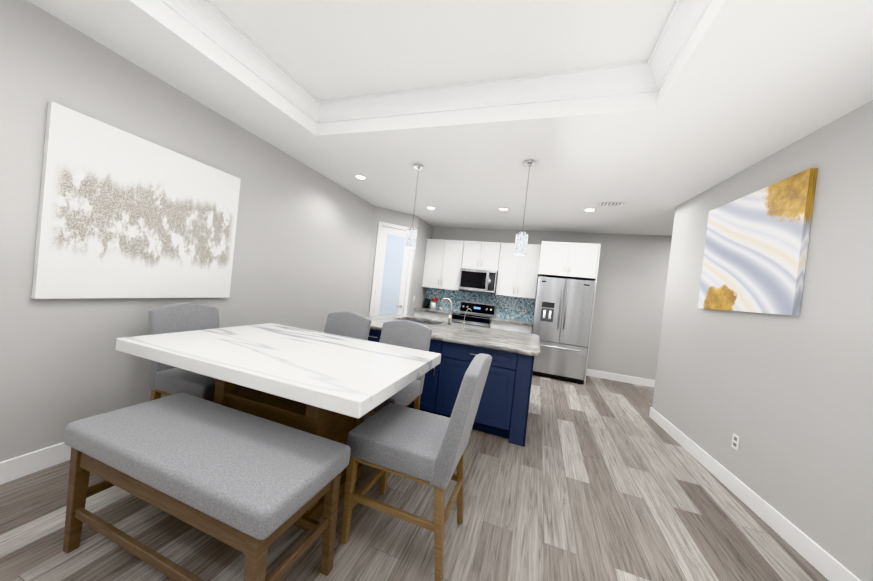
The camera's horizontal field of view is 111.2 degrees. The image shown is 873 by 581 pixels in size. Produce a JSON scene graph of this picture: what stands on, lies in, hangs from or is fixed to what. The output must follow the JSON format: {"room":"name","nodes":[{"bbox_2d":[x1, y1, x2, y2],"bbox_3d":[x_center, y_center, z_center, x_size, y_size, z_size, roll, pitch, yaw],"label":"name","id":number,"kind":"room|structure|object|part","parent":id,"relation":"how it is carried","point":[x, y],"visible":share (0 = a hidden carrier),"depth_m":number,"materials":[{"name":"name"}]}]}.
{"room":"kitchen","nodes":[
{"label":"kitchen","id":0,"kind":"room"},
{"bbox_2d":[0,0,373,461],"bbox_3d":[-2.258,-0.420,2.407,0.120,3.140,10.070,6,1,17],"label":"wall","id":1,"kind":"structure","parent":0,"point":[302,245],"depth_m":2.12,"materials":[{"name":"grey paint"}]},
{"bbox_2d":[0,442,70,484],"bbox_3d":[-2.608,1.066,1.555,0.016,0.135,8.284,6,1,17],"label":"baseboard","id":2,"kind":"structure","parent":1,"relation":"attached to","point":[11,469],"depth_m":1.86,"materials":[{"name":"white wood"}]},
{"bbox_2d":[31,102,240,298],"bbox_3d":[-2.175,-0.525,2.361,0.040,1.171,1.218,6,1,17],"label":"picture","id":3,"kind":"object","parent":1,"relation":"attached to","point":[122,214],"visible":1,"depth_m":2.13,"materials":[{"name":"white fabric"}]},
{"bbox_2d":[363,206,418,316],"bbox_3d":[-0.939,-0.146,5.769,0.973,2.770,0.100,5,1,-31],"label":"wall","id":4,"kind":"structure","parent":0,"point":[381,214],"depth_m":5.56,"materials":[{"name":"grey paint"}]},
{"bbox_2d":[369,221,412,315],"bbox_3d":[-0.864,-0.005,5.726,0.758,2.508,0.066,5,1,-31],"label":"pantry door","id":5,"kind":"structure","parent":4,"relation":"in","point":[391,273],"depth_m":5.72,"materials":[{"name":"white wood"}]},
{"bbox_2d":[0,374,828,580],"bbox_3d":[1.097,1.551,1.428,7.700,0.050,9.690,6,1,19],"label":"floor","id":6,"kind":"structure","parent":0,"point":[596,479],"depth_m":1.81,"materials":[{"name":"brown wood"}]},
{"bbox_2d":[150,389,213,401],"bbox_3d":[-1.782,0.971,2.306,0.579,0.475,0.465,6,1,19],"label":"chair leg","id":7,"kind":"object","parent":6,"relation":"on","point":[155,395],"depth_m":2.16,"materials":[{"name":"brown wood"}]},
{"bbox_2d":[148,303,219,401],"bbox_3d":[-1.753,0.438,2.307,0.660,0.618,0.480,6,1,19],"label":"chair","id":8,"kind":"object","parent":7,"relation":"on","point":[177,317],"visible":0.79,"depth_m":2.18,"materials":[{"name":"grey fabric"}]},
{"bbox_2d":[63,447,340,580],"bbox_3d":[-1.106,1.041,1.426,1.180,0.504,0.465,6,1,19],"label":"frame","id":9,"kind":"object","parent":6,"relation":"on","point":[78,514],"visible":0.5,"depth_m":1.27,"materials":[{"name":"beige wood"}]},
{"bbox_2d":[64,393,349,539],"bbox_3d":[-1.074,0.734,1.421,1.240,0.110,0.500,6,1,19],"label":"seat","id":10,"kind":"object","parent":9,"relation":"on","point":[256,477],"visible":1,"depth_m":1.28,"materials":[{"name":"grey fabric"}]},
{"bbox_2d":[214,379,363,530],"bbox_3d":[-0.989,0.875,2.039,1.020,0.839,0.700,6,1,19],"label":"table base","id":11,"kind":"object","parent":6,"relation":"on","point":[330,425],"visible":0.15,"depth_m":1.84,"materials":[{"name":"brown wood"}]},
{"bbox_2d":[115,323,440,418],"bbox_3d":[-0.942,0.420,2.032,1.700,0.075,1.100,6,1,19],"label":"dining table","id":12,"kind":"object","parent":11,"relation":"on","point":[352,377],"visible":1,"depth_m":1.70,"materials":[{"name":"white stone"}]},
{"bbox_2d":[364,395,420,479],"bbox_3d":[-0.458,1.108,2.457,0.465,0.475,0.579,6,1,19],"label":"chair leg","id":13,"kind":"object","parent":6,"relation":"on","point":[416,400],"depth_m":2.58,"materials":[{"name":"brown wood"}]},
{"bbox_2d":[371,320,431,411],"bbox_3d":[-0.393,0.578,2.477,0.480,0.618,0.660,6,1,19],"label":"seat","id":14,"kind":"object","parent":13,"relation":"on","point":[409,334],"visible":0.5,"depth_m":2.67,"materials":[{"name":"grey fabric"}]},
{"bbox_2d":[341,450,464,580],"bbox_3d":[-0.154,1.151,1.723,0.579,0.475,0.465,6,1,19],"label":"chair leg","id":15,"kind":"object","parent":6,"relation":"on","point":[352,498],"visible":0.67,"depth_m":1.57,"materials":[{"name":"brown wood"}]},
{"bbox_2d":[347,353,491,488],"bbox_3d":[-0.071,0.623,1.706,0.660,0.618,0.480,6,1,19],"label":"seat","id":16,"kind":"object","parent":15,"relation":"on","point":[424,445],"visible":0.94,"depth_m":1.53,"materials":[{"name":"grey fabric"}]},
{"bbox_2d":[414,307,456,321],"bbox_3d":[-0.021,0.876,6.466,0.851,0.910,0.652,6,1,19],"label":"base cabinet","id":17,"kind":"object","parent":6,"relation":"on","point":[430,313],"visible":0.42,"depth_m":6.21,"materials":[{"name":"white"}]},
{"bbox_2d":[423,298,429,307],"bbox_3d":[-0.217,0.281,6.718,0.080,0.217,0.188,6,1,19],"label":"knife block","id":18,"kind":"object","parent":17,"relation":"on","point":[426,303],"visible":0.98,"depth_m":6.67,"materials":[{"name":"black wood"}]},
{"bbox_2d":[431,297,437,308],"bbox_3d":[-0.056,0.279,6.604,0.127,0.265,0.110,6,1,19],"label":"utensil crock","id":19,"kind":"object","parent":17,"relation":"on","point":[433,305],"visible":1,"depth_m":6.57,"materials":[{"name":"white ceramic"}]},
{"bbox_2d":[367,314,539,446],"bbox_3d":[0.070,0.925,3.775,2.248,0.910,1.380,6,1,19],"label":"kitchen island","id":20,"kind":"object","parent":6,"relation":"on","point":[503,408],"depth_m":3.03,"materials":[{"name":"blue wood"}]},
{"bbox_2d":[439,298,451,324],"bbox_3d":[0.115,0.285,4.147,0.196,0.363,0.139,6,1,19],"label":"faucet","id":21,"kind":"object","parent":20,"relation":"on","point":[449,315],"visible":1,"depth_m":4.16,"materials":[{"name":"silver metal"}]},
{"bbox_3d":[0.104,0.600,3.770,2.248,0.256,1.380,6,1,19],"label":"kitchen island top","id":22,"kind":"part","parent":20,"relation":"part of","materials":[{"name":"white stone"}]},
{"bbox_2d":[452,300,495,327],"bbox_3d":[0.734,0.822,6.147,0.756,1.145,0.717,6,1,19],"label":"range","id":23,"kind":"object","parent":6,"relation":"on","point":[481,314],"visible":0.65,"depth_m":6.29,"materials":[{"name":"silver metal"}]},
{"bbox_2d":[490,316,532,333],"bbox_3d":[1.466,1.040,5.958,0.782,0.910,0.652,6,1,19],"label":"base cabinet","id":24,"kind":"object","parent":6,"relation":"on","point":[516,325],"visible":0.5,"depth_m":5.70,"materials":[{"name":"white"}]},
{"bbox_2d":[532,276,594,383],"bbox_3d":[2.288,0.682,5.572,0.925,1.805,0.812,6,1,19],"label":"fridge","id":25,"kind":"object","parent":6,"relation":"on","point":[562,317],"visible":0.81,"depth_m":5.23,"materials":[{"name":"silver metal"}]},
{"bbox_2d":[583,244,600,383],"bbox_3d":[2.798,0.418,5.483,0.020,2.440,0.718,6,1,19],"label":"panel","id":26,"kind":"object","parent":6,"relation":"on","point":[595,279],"visible":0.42,"depth_m":5.15,"materials":[{"name":"white wood"}]},
{"bbox_3d":[-1.051,1.043,2.660,0.465,0.475,0.579,6,1,19],"label":"chair leg","id":27,"kind":"object","parent":6,"relation":"on","visible":0},
{"bbox_2d":[324,311,370,339],"bbox_3d":[-0.986,0.513,2.679,0.480,0.618,0.660,6,1,19],"label":"seat","id":28,"kind":"object","parent":27,"relation":"on","point":[351,324],"visible":0.23,"depth_m":2.90,"materials":[{"name":"grey fabric"}]},
{"bbox_2d":[408,218,432,316],"bbox_3d":[-0.428,-0.102,6.443,0.100,2.770,1.000,6,1,19],"label":"wall","id":29,"kind":"structure","parent":0,"point":[424,234],"depth_m":6.35,"materials":[{"name":"grey paint"}]},
{"bbox_2d":[27,0,872,235],"bbox_3d":[1.406,-1.388,1.384,7.460,0.320,9.450,6,1,19],"label":"ceiling","id":30,"kind":"structure","parent":0,"point":[746,84],"depth_m":2.15,"materials":[{"name":"white paint"}]},
{"bbox_2d":[354,175,367,179],"bbox_3d":[-1.019,-1.517,4.011,0.184,0.006,0.184,6,1,19],"label":"recessed light","id":31,"kind":"object","parent":30,"relation":"in","point":[361,177],"visible":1,"depth_m":4.01,"materials":[{"name":"white plastic"}]},
{"bbox_2d":[405,164,423,248],"bbox_3d":[-0.251,-0.959,3.422,0.124,0.940,0.124,6,1,19],"label":"pendant light","id":32,"kind":"object","parent":30,"relation":"hanging from","point":[411,236],"visible":1,"depth_m":3.38,"materials":[{"name":"glass"}]},
{"bbox_2d":[161,0,711,122],"bbox_3d":[-0.527,-1.612,0.413,2.840,0.150,4.360,6,1,19],"label":"crown molding","id":33,"kind":"structure","parent":30,"relation":"attached to","point":[209,19],"depth_m":2.19,"materials":[{"name":"white paint"}]},
{"bbox_2d":[514,160,535,254],"bbox_3d":[0.897,-0.832,3.029,0.124,0.940,0.124,6,1,19],"label":"pendant light","id":34,"kind":"object","parent":30,"relation":"hanging from","point":[521,240],"visible":1,"depth_m":2.99,"materials":[{"name":"glass"}]},
{"bbox_2d":[583,208,596,211],"bbox_3d":[2.249,-1.179,4.384,0.184,0.006,0.184,6,1,19],"label":"recessed light","id":35,"kind":"object","parent":30,"relation":"in","point":[589,209],"visible":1,"depth_m":4.37,"materials":[{"name":"white plastic"}]},
{"bbox_2d":[596,201,626,205],"bbox_3d":[2.343,-1.157,4.013,0.340,0.019,0.190,6,1,19],"label":"ceiling vent","id":36,"kind":"object","parent":30,"relation":"in","point":[605,203],"visible":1,"depth_m":3.99,"materials":[{"name":"white metal"}]},
{"bbox_2d":[426,227,671,379],"bbox_3d":[2.801,0.059,5.934,7.700,3.140,0.120,6,1,19],"label":"wall","id":37,"kind":"structure","parent":0,"point":[631,283],"depth_m":5.63,"materials":[{"name":"grey paint"}]},
{"bbox_2d":[422,239,463,290],"bbox_3d":[0.176,-0.564,6.577,0.844,1.068,0.372,6,1,19],"label":"upper cabinet","id":38,"kind":"object","parent":37,"relation":"attached to","point":[443,263],"visible":0.98,"depth_m":6.43,"materials":[{"name":"white wood"}]},
{"bbox_2d":[426,287,535,320],"bbox_3d":[0.882,0.280,6.511,2.389,0.462,0.011,6,1,19],"label":"backsplash","id":39,"kind":"structure","parent":37,"relation":"attached to","point":[509,307],"depth_m":6.40,"materials":[{"name":"tile"}]},
{"bbox_2d":[462,241,500,271],"bbox_3d":[0.961,-0.718,6.314,0.760,0.590,0.372,6,1,19],"label":"upper cabinet","id":40,"kind":"object","parent":37,"relation":"attached to","point":[479,255],"visible":0.98,"depth_m":6.16,"materials":[{"name":"white wood"}]},
{"bbox_2d":[458,268,497,292],"bbox_3d":[0.891,-0.200,6.276,0.756,0.445,0.468,6,1,19],"label":"microwave","id":41,"kind":"object","parent":40,"relation":"attached to","point":[478,280],"visible":0.94,"depth_m":6.09,"materials":[{"name":"silver metal"}]},
{"bbox_2d":[496,242,540,298],"bbox_3d":[1.663,-0.400,6.069,0.775,1.068,0.372,6,1,19],"label":"upper cabinet","id":42,"kind":"object","parent":37,"relation":"attached to","point":[517,276],"visible":0.94,"depth_m":5.92,"materials":[{"name":"white wood"}]},
{"bbox_2d":[538,241,598,279],"bbox_3d":[2.433,-0.545,5.609,0.936,0.605,0.752,6,1,19],"label":"upper cabinet","id":43,"kind":"object","parent":37,"relation":"attached to","point":[570,260],"visible":0.98,"depth_m":5.29,"materials":[{"name":"white wood"}]},
{"bbox_2d":[586,369,654,387],"bbox_3d":[4.458,1.754,5.265,3.520,0.135,0.016,6,1,19],"label":"baseboard","id":44,"kind":"structure","parent":37,"relation":"attached to","point":[621,378],"depth_m":5.59,"materials":[{"name":"white wood"}]},
{"bbox_2d":[652,100,872,580],"bbox_3d":[1.984,0.248,-0.046,0.120,2.770,8.150,6,1,15],"label":"wall","id":45,"kind":"structure","parent":0,"point":[787,400],"depth_m":1.99,"materials":[{"name":"grey paint"}]},
{"bbox_2d":[731,433,739,450],"bbox_3d":[2.476,1.253,2.474,0.007,0.116,0.072,6,1,15],"label":"outlet","id":46,"kind":"object","parent":45,"relation":"attached to","point":[735,441],"visible":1,"depth_m":2.47,"materials":[{"name":"white plastic"}]},
{"bbox_2d":[649,407,860,580],"bbox_3d":[1.848,1.558,-0.019,0.152,0.135,8.166,6,1,15],"label":"baseboard","id":47,"kind":"structure","parent":45,"relation":"attached to","point":[825,564],"depth_m":2.11,"materials":[{"name":"white wood"}]},
{"bbox_2d":[698,168,817,315],"bbox_3d":[2.655,-0.324,2.572,0.040,1.010,1.100,6,1,15],"label":"picture","id":48,"kind":"object","parent":45,"relation":"attached to","point":[755,251],"visible":1,"depth_m":2.37}
]}

